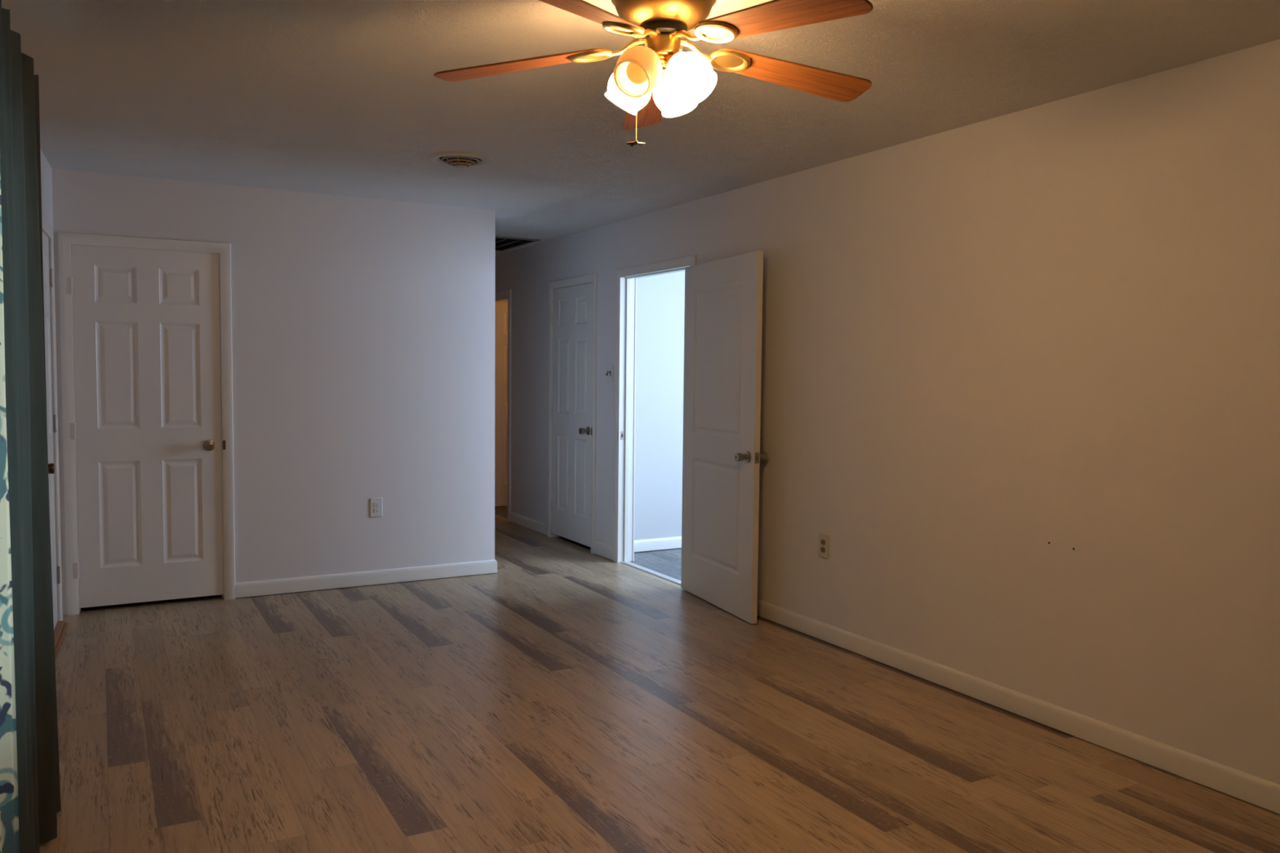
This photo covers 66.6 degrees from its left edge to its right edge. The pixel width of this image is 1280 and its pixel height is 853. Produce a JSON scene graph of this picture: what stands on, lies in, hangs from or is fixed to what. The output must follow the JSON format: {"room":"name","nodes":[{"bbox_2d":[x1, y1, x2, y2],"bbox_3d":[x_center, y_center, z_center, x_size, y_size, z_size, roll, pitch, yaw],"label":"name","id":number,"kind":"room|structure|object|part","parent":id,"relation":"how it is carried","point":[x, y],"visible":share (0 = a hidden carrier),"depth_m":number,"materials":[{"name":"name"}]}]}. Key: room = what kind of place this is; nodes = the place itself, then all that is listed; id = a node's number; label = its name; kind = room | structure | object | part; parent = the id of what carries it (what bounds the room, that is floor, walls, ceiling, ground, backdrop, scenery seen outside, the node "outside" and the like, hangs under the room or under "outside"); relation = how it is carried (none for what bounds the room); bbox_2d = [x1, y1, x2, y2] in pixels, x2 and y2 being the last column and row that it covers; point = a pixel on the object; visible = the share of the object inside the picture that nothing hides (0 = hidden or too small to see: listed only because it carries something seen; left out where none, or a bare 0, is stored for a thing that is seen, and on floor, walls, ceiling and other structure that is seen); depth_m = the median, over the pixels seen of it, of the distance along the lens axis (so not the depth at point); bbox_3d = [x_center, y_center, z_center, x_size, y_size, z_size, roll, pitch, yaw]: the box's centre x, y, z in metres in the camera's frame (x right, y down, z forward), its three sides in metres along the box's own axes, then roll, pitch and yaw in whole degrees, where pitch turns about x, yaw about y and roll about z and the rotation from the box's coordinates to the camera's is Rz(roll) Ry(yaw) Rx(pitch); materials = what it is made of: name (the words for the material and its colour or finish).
{"room":"empty living room","nodes":[
{"label":"empty living room","id":0,"kind":"room"},
{"bbox_2d":[40,148,53,227],"bbox_3d":[-1.828,0.007,2.425,0.115,2.440,14.619,-1,4,-26],"label":"wall","id":1,"kind":"structure","parent":0,"point":[46,169],"depth_m":5.00,"materials":[{"name":"white paint"}]},
{"bbox_2d":[42,231,60,629],"bbox_3d":[-2.874,0.051,4.726,0.118,2.015,0.924,-1,4,-26],"label":"door","id":2,"kind":"structure","parent":1,"relation":"in","point":[46,271],"depth_m":5.01,"materials":[{"name":"white paint"}]},
{"bbox_3d":[-2.683,0.191,4.391,0.074,0.066,0.066,-1,4,-26],"label":"knob","id":3,"kind":"part","parent":2,"relation":"part of","materials":[{"name":"brown metal"}]},
{"bbox_2d":[41,214,62,621],"bbox_3d":[-2.928,0.034,4.693,0.131,2.103,1.039,-1,4,-26],"label":"door frame","id":4,"kind":"structure","parent":1,"relation":"attached to","point":[47,229],"depth_m":5.13,"materials":[{"name":"white paint"}]},
{"bbox_3d":[-1.284,-0.908,1.535,0.109,0.060,2.834,-1,4,-26],"label":"curtain rod","id":5,"kind":"object","parent":1,"relation":"attached to","visible":0},
{"bbox_2d":[0,168,19,852],"bbox_3d":[-1.042,0.172,1.328,0.107,2.227,1.865,-1,4,-26],"label":"curtain","id":6,"kind":"object","parent":5,"relation":"hanging from","point":[9,806],"visible":1,"depth_m":2.17,"materials":[{"name":"fabric"}]},
{"bbox_2d":[0,0,61,852],"bbox_3d":[-1.683,0.090,2.646,0.174,2.227,1.008,-2,4,-33],"label":"curtain","id":7,"kind":"object","parent":5,"relation":"hanging from","point":[39,804],"visible":0.89,"depth_m":2.57,"materials":[{"name":"fabric"}]},
{"bbox_2d":[51,168,495,614],"bbox_3d":[-2.239,-0.198,5.913,2.827,2.440,0.115,-1,4,-29],"label":"wall","id":8,"kind":"structure","parent":0,"point":[363,329],"depth_m":6.06,"materials":[{"name":"white paint"}]},
{"bbox_2d":[66,244,223,608],"bbox_3d":[-2.793,0.003,5.535,0.768,2.011,0.103,-1,4,-29],"label":"door","id":9,"kind":"structure","parent":8,"relation":"in","point":[146,430],"depth_m":5.55,"materials":[{"name":"white paint"}]},
{"bbox_3d":[-2.509,0.112,5.679,0.066,0.066,0.068,-1,4,-29],"label":"knob","id":10,"kind":"part","parent":9,"relation":"part of","materials":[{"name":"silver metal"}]},
{"bbox_2d":[57,231,235,615],"bbox_3d":[-2.813,-0.017,5.596,0.870,2.103,0.130,-1,4,-29],"label":"door frame","id":11,"kind":"structure","parent":8,"relation":"attached to","point":[65,240],"depth_m":5.42,"materials":[{"name":"white paint"}]},
{"bbox_3d":[-2.448,0.109,5.734,0.016,0.055,0.002,-1,4,-29],"label":"strike plate","id":12,"kind":"part","parent":11,"relation":"part of","materials":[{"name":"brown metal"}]},
{"bbox_2d":[235,560,497,597],"bbox_3d":[-1.839,0.947,6.477,1.652,0.088,0.614,-1,4,-29],"label":"baseboard","id":13,"kind":"structure","parent":8,"relation":"attached to","point":[242,589],"depth_m":6.17,"materials":[{"name":"white paint"}]},
{"bbox_2d":[370,497,382,517],"bbox_3d":[-1.678,0.515,6.198,0.076,0.122,0.009,-1,4,-29],"label":"wall outlet","id":14,"kind":"object","parent":8,"relation":"attached to","point":[375,503],"visible":1,"depth_m":6.20,"materials":[{"name":"white plastic"}]},
{"bbox_2d":[373,508,379,512],"bbox_3d":[-1.677,0.534,6.197,0.035,0.027,0.003,-1,4,-29],"label":"receptacle","id":15,"kind":"object","parent":14,"relation":"attached to","point":[375,510],"depth_m":6.20,"materials":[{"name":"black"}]},
{"bbox_2d":[373,502,379,506],"bbox_3d":[-1.676,0.496,6.195,0.035,0.027,0.003,-1,4,-29],"label":"receptacle","id":16,"kind":"object","parent":14,"relation":"attached to","point":[375,504],"depth_m":6.19,"materials":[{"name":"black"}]},
{"bbox_2d":[495,299,507,302],"bbox_3d":[-3.131,-0.440,9.984,6.615,2.440,0.115,-1,4,-29],"label":"wall","id":17,"kind":"structure","parent":0,"point":[504,300],"depth_m":10.76,"materials":[{"name":"white"}]},
{"bbox_2d":[1,0,1279,255],"bbox_3d":[0.505,-1.318,3.577,6.800,0.120,14.900,-1,4,-29],"label":"ceiling","id":18,"kind":"structure","parent":0,"point":[332,97],"depth_m":3.67,"materials":[{"name":"white paint"}]},
{"bbox_2d":[427,151,493,168],"bbox_3d":[-0.901,-1.325,4.892,0.326,0.045,0.326,-1,4,-29],"label":"ceiling vent","id":19,"kind":"object","parent":18,"relation":"in","point":[460,159],"visible":1,"depth_m":4.84,"materials":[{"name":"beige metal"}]},
{"bbox_2d":[495,235,540,251],"bbox_3d":[-1.202,-1.534,8.189,0.430,0.012,0.850,-1,4,-29],"label":"ceiling vent","id":20,"kind":"object","parent":18,"relation":"in","point":[502,243],"visible":0.46,"depth_m":8.04,"materials":[{"name":"grey metal"}]},
{"bbox_2d":[434,0,872,146],"bbox_3d":[0.095,-0.988,2.677,1.246,0.444,1.289,-1,4,-29],"label":"ceiling fan","id":21,"kind":"object","parent":18,"relation":"hanging from","point":[654,79],"visible":1,"depth_m":2.61,"materials":[{"name":"brown wood"}]},
{"bbox_3d":[-0.329,-1.024,2.754,0.512,0.006,0.136,-4,10,13],"label":"fan blade","id":22,"kind":"part","parent":21,"relation":"part of","materials":[{"name":"brown wood"}]},
{"bbox_3d":[-0.144,-0.997,2.320,0.136,0.006,0.512,16,16,28],"label":"fan blade","id":23,"kind":"part","parent":21,"relation":"part of","materials":[{"name":"brown wood"}]},
{"bbox_3d":[-0.035,-1.046,2.685,0.122,0.042,0.032,1,3,13],"label":"blade arm","id":24,"kind":"part","parent":21,"relation":"part of","materials":[{"name":"gold metal"}]},
{"bbox_3d":[-0.024,-0.948,2.714,0.124,0.118,0.124,32,21,-6],"label":"lamp shade","id":25,"kind":"part","parent":21,"relation":"part of","materials":[{"name":"beige glass"}]},
{"bbox_3d":[-0.010,-0.890,2.641,0.003,0.230,0.003,-1,4,-29],"label":"pull chain","id":26,"kind":"part","parent":21,"relation":"part of","materials":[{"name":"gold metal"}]},
{"bbox_3d":[0.003,-0.952,2.589,0.065,0.098,0.065,23,-38,9],"label":"light bulb","id":27,"kind":"part","parent":21,"relation":"part of","materials":[{"name":"beige glass"}]},
{"bbox_3d":[0.001,-0.949,2.586,0.124,0.118,0.124,23,-38,9],"label":"lamp shade","id":28,"kind":"part","parent":21,"relation":"part of","materials":[{"name":"beige glass"}]},
{"bbox_3d":[0.027,-1.037,3.077,0.136,0.006,0.537,-12,-1,-5],"label":"fan blade","id":29,"kind":"part","parent":21,"relation":"part of","materials":[{"name":"brown wood"}]},
{"bbox_3d":[0.011,-1.039,2.576,0.032,0.042,0.122,3,4,31],"label":"blade arm","id":30,"kind":"part","parent":21,"relation":"part of","materials":[{"name":"gold metal"}]},
{"bbox_2d":[642,43,663,66],"bbox_3d":[0.024,-0.992,2.625,0.060,0.061,0.072,-1,4,-29],"label":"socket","id":31,"kind":"object","parent":21,"relation":"attached to","point":[658,48],"depth_m":2.62,"materials":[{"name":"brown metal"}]},
{"bbox_2d":[662,47,683,71],"bbox_3d":[0.100,-0.989,2.637,0.073,0.061,0.065,-1,4,-29],"label":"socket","id":32,"kind":"object","parent":21,"relation":"attached to","point":[670,55],"depth_m":2.62,"materials":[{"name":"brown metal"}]},
{"bbox_3d":[0.096,-0.949,2.743,0.124,0.118,0.124,-17,34,7],"label":"lamp shade","id":33,"kind":"part","parent":21,"relation":"part of","materials":[{"name":"beige glass"}]},
{"bbox_3d":[0.130,-1.039,2.587,0.032,0.042,0.122,-2,4,-41],"label":"blade arm","id":34,"kind":"part","parent":21,"relation":"part of","materials":[{"name":"gold metal"}]},
{"bbox_3d":[0.131,-0.947,2.620,0.124,0.118,0.124,-38,-19,-4],"label":"lamp shade","id":35,"kind":"part","parent":21,"relation":"part of","materials":[{"name":"beige glass"}]},
{"bbox_3d":[0.128,-0.950,2.621,0.065,0.098,0.065,-38,-19,-4],"label":"light bulb","id":36,"kind":"part","parent":21,"relation":"part of","materials":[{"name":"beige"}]},
{"bbox_3d":[0.156,-1.045,2.702,0.122,0.042,0.032,-1,4,-23],"label":"blade arm","id":37,"kind":"part","parent":21,"relation":"part of","materials":[{"name":"gold metal"}]},
{"bbox_3d":[0.327,-0.994,2.361,0.136,0.006,0.512,14,-1,-42],"label":"fan blade","id":38,"kind":"part","parent":21,"relation":"part of","materials":[{"name":"brown wood"}]},
{"bbox_3d":[0.433,-1.020,2.821,0.512,0.006,0.136,5,-11,-23],"label":"fan blade","id":39,"kind":"part","parent":21,"relation":"part of","materials":[{"name":"brown wood"}]},
{"bbox_2d":[39,505,1279,852],"bbox_3d":[0.436,1.239,3.700,6.700,0.120,14.900,-1,4,-29],"label":"floor","id":40,"kind":"structure","parent":0,"point":[564,698],"depth_m":3.65,"materials":[{"name":"brown wood"}]},
{"bbox_2d":[53,620,68,660],"bbox_3d":[-2.918,1.073,4.762,0.146,0.022,0.923,-1,4,-26],"label":"threshold","id":41,"kind":"object","parent":40,"relation":"on","point":[61,626],"visible":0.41,"depth_m":4.95,"materials":[{"name":"orange wood"}]},
{"bbox_2d":[620,560,680,585],"bbox_3d":[0.112,1.002,6.636,0.060,0.009,0.937,-1,4,-29],"label":"threshold","id":42,"kind":"object","parent":40,"relation":"on","point":[628,563],"visible":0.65,"depth_m":6.66,"materials":[{"name":"grey wood"}]},
{"bbox_2d":[634,271,684,552],"bbox_3d":[0.632,-0.276,7.789,1.936,2.440,0.115,-1,4,-29],"label":"wall","id":43,"kind":"structure","parent":0,"point":[660,299],"depth_m":7.46,"materials":[{"name":"grey paint"}]},
{"bbox_2d":[634,536,681,551],"bbox_3d":[0.652,0.896,7.800,1.936,0.088,0.014,-1,4,-29],"label":"baseboard","id":44,"kind":"structure","parent":43,"relation":"attached to","point":[640,545],"depth_m":7.51,"materials":[{"name":"white paint"}]},
{"bbox_2d":[495,39,1279,784],"bbox_3d":[1.435,-0.064,4.230,0.116,2.440,14.400,-1,4,-29],"label":"wall","id":45,"kind":"structure","parent":0,"point":[1020,376],"depth_m":3.87,"materials":[{"name":"white paint"}]},
{"bbox_2d":[494,302,507,506],"bbox_3d":[-1.116,-0.221,9.762,0.808,2.009,0.039,-1,4,-29],"label":"door","id":46,"kind":"structure","parent":45,"relation":"in","point":[501,308],"depth_m":9.61,"materials":[{"name":"white paint"}]},
{"bbox_2d":[495,288,511,521],"bbox_3d":[-1.332,-0.209,9.221,0.147,2.103,0.904,-1,4,-29],"label":"door frame","id":47,"kind":"structure","parent":45,"relation":"attached to","point":[506,294],"depth_m":8.81,"materials":[{"name":"white paint"}]},
{"bbox_2d":[509,511,546,535],"bbox_3d":[-0.973,0.841,8.480,0.014,0.088,0.852,-1,4,-29],"label":"baseboard","id":48,"kind":"structure","parent":45,"relation":"attached to","point":[527,522],"depth_m":8.46,"materials":[{"name":"white paint"}]},
{"bbox_2d":[550,282,592,546],"bbox_3d":[-0.556,-0.099,7.670,0.108,2.003,0.758,-1,4,-29],"label":"door","id":49,"kind":"structure","parent":45,"relation":"in","point":[571,503],"depth_m":7.67,"materials":[{"name":"white paint"}]},
{"bbox_3d":[-0.423,0.034,7.400,0.074,0.066,0.066,-1,4,-29],"label":"knob","id":50,"kind":"part","parent":49,"relation":"part of","materials":[{"name":"silver metal"}]},
{"bbox_2d":[546,273,597,554],"bbox_3d":[-0.495,-0.113,7.697,0.130,2.103,0.874,-1,4,-29],"label":"door frame","id":51,"kind":"structure","parent":45,"relation":"attached to","point":[589,278],"depth_m":7.42,"materials":[{"name":"white paint"}]},
{"bbox_2d":[593,540,613,560],"bbox_3d":[-0.265,0.916,7.207,0.014,0.097,0.318,-1,4,-29],"label":"baseboard","id":52,"kind":"object","parent":45,"relation":"attached to","point":[600,548],"visible":1,"depth_m":7.20,"materials":[{"name":"white paint"}]},
{"bbox_2d":[605,364,613,382],"bbox_3d":[-0.229,-0.386,7.080,0.024,0.120,0.114,-1,4,-29],"label":"light switch","id":53,"kind":"object","parent":45,"relation":"attached to","point":[609,368],"visible":1,"depth_m":7.08,"materials":[{"name":"white plastic"}]},
{"bbox_2d":[613,254,696,563],"bbox_3d":[0.133,-0.043,6.582,0.147,2.103,1.053,-1,4,-29],"label":"door frame","id":54,"kind":"structure","parent":45,"relation":"attached to","point":[625,277],"depth_m":6.98,"materials":[{"name":"white paint"}]},
{"bbox_3d":[-0.127,0.065,6.981,0.030,0.060,0.002,-1,4,-29],"label":"strike plate","id":55,"kind":"part","parent":54,"relation":"part of","materials":[{"name":"silver metal"}]},
{"bbox_2d":[680,250,767,623],"bbox_3d":[0.460,0.043,5.705,0.184,2.022,0.954,-1,4,-22],"label":"door","id":56,"kind":"structure","parent":45,"relation":"in","point":[722,456],"depth_m":5.62,"materials":[{"name":"white paint"}]},
{"bbox_3d":[0.558,0.167,5.322,0.074,0.066,0.066,-1,4,-22],"label":"knob","id":57,"kind":"part","parent":56,"relation":"part of","materials":[{"name":"silver metal"}]},
{"bbox_3d":[0.634,0.171,5.278,0.027,0.060,0.002,-1,4,-22],"label":"latch plate","id":58,"kind":"part","parent":56,"relation":"part of","materials":[{"name":"metal"}]},
{"bbox_3d":[0.659,0.166,5.362,0.074,0.066,0.066,-1,4,-22],"label":"knob","id":59,"kind":"part","parent":56,"relation":"part of","materials":[{"name":"silver metal"}]},
{"bbox_2d":[818,533,828,559],"bbox_3d":[0.945,0.616,5.015,0.009,0.122,0.076,-1,4,-29],"label":"wall outlet","id":60,"kind":"object","parent":45,"relation":"attached to","point":[823,539],"visible":1,"depth_m":5.01,"materials":[{"name":"beige plastic"}]},
{"bbox_2d":[820,546,825,552],"bbox_3d":[0.942,0.635,5.015,0.003,0.027,0.035,-1,4,-29],"label":"receptacle","id":61,"kind":"object","parent":60,"relation":"attached to","point":[822,548],"depth_m":5.01,"materials":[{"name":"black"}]},
{"bbox_2d":[821,539,825,545],"bbox_3d":[0.943,0.596,5.013,0.003,0.027,0.035,-1,4,-29],"label":"receptacle","id":62,"kind":"object","parent":60,"relation":"attached to","point":[823,541],"depth_m":5.01,"materials":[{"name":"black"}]},
{"bbox_2d":[756,599,1279,813],"bbox_3d":[2.590,1.245,2.065,0.014,0.088,9.357,-1,4,-29],"label":"baseboard","id":63,"kind":"structure","parent":45,"relation":"attached to","point":[1251,788],"depth_m":3.80,"materials":[{"name":"white paint"}]}
]}

